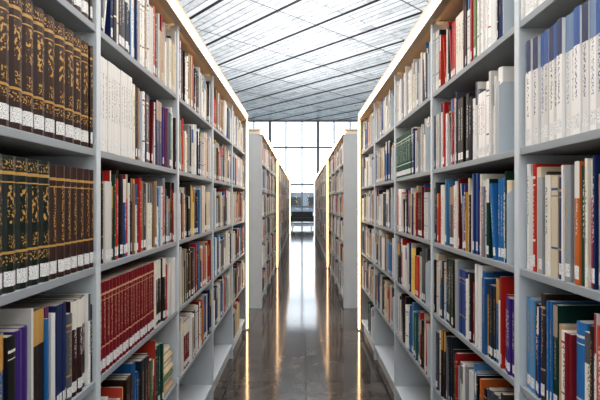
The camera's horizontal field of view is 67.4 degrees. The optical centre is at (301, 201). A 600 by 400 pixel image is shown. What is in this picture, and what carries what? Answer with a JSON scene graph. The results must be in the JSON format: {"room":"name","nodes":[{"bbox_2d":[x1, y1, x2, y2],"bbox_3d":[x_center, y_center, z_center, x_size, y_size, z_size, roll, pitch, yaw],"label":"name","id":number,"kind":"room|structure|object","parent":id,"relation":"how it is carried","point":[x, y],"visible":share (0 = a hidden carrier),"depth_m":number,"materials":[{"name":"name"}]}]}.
{"room":"library","nodes":[
{"label":"library","id":0,"kind":"room"},
{"bbox_2d":[248,120,357,223],"bbox_3d":[-0.020,-1.850,28.100,28.130,6.500,0.120,0,0,0],"label":"window","id":1,"kind":"structure","parent":0,"point":[253,121],"depth_m":28.04,"materials":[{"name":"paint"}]},
{"bbox_2d":[178,0,429,119],"bbox_3d":[0.000,-5.200,18.650,28.000,0.200,19.300,0,0,0],"label":"ceiling","id":2,"kind":"structure","parent":0,"point":[227,16],"depth_m":14.67,"materials":[{"name":"metal"}]},
{"bbox_2d":[189,0,422,119],"bbox_3d":[0.000,-5.093,18.500,28.061,0.013,19.057,0,0,0],"label":"trim","id":3,"kind":"structure","parent":2,"relation":"attached to","point":[218,1],"depth_m":15.15,"materials":[{"name":"black metal"}]},
{"bbox_2d":[214,225,393,399],"bbox_3d":[0.000,1.500,12.000,28.000,0.200,32.000,0,0,0],"label":"floor","id":4,"kind":"structure","parent":0,"point":[302,343],"depth_m":4.39,"materials":[{"name":"stone"}]},
{"bbox_2d":[0,0,247,399],"bbox_3d":[-0.945,0.205,2.690,0.710,2.390,4.530,0,0,0],"label":"bookcase","id":5,"kind":"object","parent":4,"relation":"on","point":[124,139],"visible":1,"depth_m":1.55,"materials":[{"name":"laminate"}]},
{"bbox_2d":[248,129,277,307],"bbox_3d":[-0.865,0.205,7.723,0.710,2.390,3.645,0,0,0],"label":"bookcase","id":6,"kind":"object","parent":4,"relation":"on","point":[262,157],"visible":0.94,"depth_m":5.92,"materials":[{"name":"laminate"}]},
{"bbox_2d":[262,143,275,292],"bbox_3d":[-0.656,0.212,7.739,0.224,2.115,3.494,0,0,0],"label":"books","id":7,"kind":"object","parent":6,"relation":"on","point":[268,162],"depth_m":7.37,"materials":[{"name":"multicoloured paper"}]},
{"bbox_2d":[278,161,289,261],"bbox_3d":[-0.865,0.205,15.027,0.710,2.390,8.955,0,0,0],"label":"bookcase","id":8,"kind":"object","parent":4,"relation":"on","point":[283,179],"visible":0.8,"depth_m":13.23,"materials":[{"name":"laminate"}]},
{"bbox_2d":[280,171,288,249],"bbox_3d":[-0.655,0.211,15.043,0.223,2.116,8.803,0,0,0],"label":"books","id":9,"kind":"object","parent":8,"relation":"on","point":[284,180],"depth_m":14.00,"materials":[{"name":"multicoloured paper"}]},
{"bbox_2d":[290,212,313,226],"bbox_3d":[0.020,0.975,25.550,1.360,0.850,0.700,0,0,0],"label":"lounge sofa","id":10,"kind":"object","parent":4,"relation":"on","point":[295,216],"visible":0.96,"depth_m":25.55,"materials":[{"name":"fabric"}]},
{"bbox_2d":[314,161,326,261],"bbox_3d":[0.885,0.205,15.027,0.710,2.390,8.955,0,0,0],"label":"bookcase","id":11,"kind":"object","parent":4,"relation":"on","point":[320,181],"visible":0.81,"depth_m":13.08,"materials":[{"name":"laminate"}]},
{"bbox_2d":[315,169,324,251],"bbox_3d":[0.675,0.211,15.043,0.223,2.116,8.802,0,0,0],"label":"books","id":12,"kind":"object","parent":11,"relation":"on","point":[320,179],"depth_m":13.83,"materials":[{"name":"multicoloured paper"}]},
{"bbox_2d":[327,129,357,307],"bbox_3d":[0.885,0.205,7.723,0.710,2.390,3.645,0,0,0],"label":"bookcase","id":13,"kind":"object","parent":4,"relation":"on","point":[342,159],"visible":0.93,"depth_m":5.94,"materials":[{"name":"laminate"}]},
{"bbox_2d":[329,143,342,291],"bbox_3d":[0.675,0.210,7.740,0.221,2.119,3.495,0,0,0],"label":"books","id":14,"kind":"object","parent":13,"relation":"on","point":[336,161],"depth_m":7.43,"materials":[{"name":"multicoloured paper"}]},
{"bbox_2d":[358,0,599,399],"bbox_3d":[0.965,0.205,2.660,0.710,2.390,4.530,0,0,0],"label":"bookcase","id":15,"kind":"object","parent":4,"relation":"on","point":[479,138],"visible":1,"depth_m":1.61,"materials":[{"name":"laminate"}]},
{"label":"outside","id":16,"kind":"structure","parent":0,"visible":0},
{"bbox_2d":[290,213,313,224],"bbox_3d":[0.000,1.875,50.000,160.000,0.250,180.000,0,0,0],"label":"ground","id":17,"kind":"structure","parent":16,"point":[290,213],"depth_m":38.41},
{"bbox_2d":[290,189,313,212],"bbox_3d":[-9.000,-0.275,79.800,42.000,4.050,10.400,0,0,0],"label":"building","id":18,"kind":"structure","parent":17,"relation":"on","point":[295,197],"depth_m":75.01,"materials":[{"name":"glass"}]}
]}

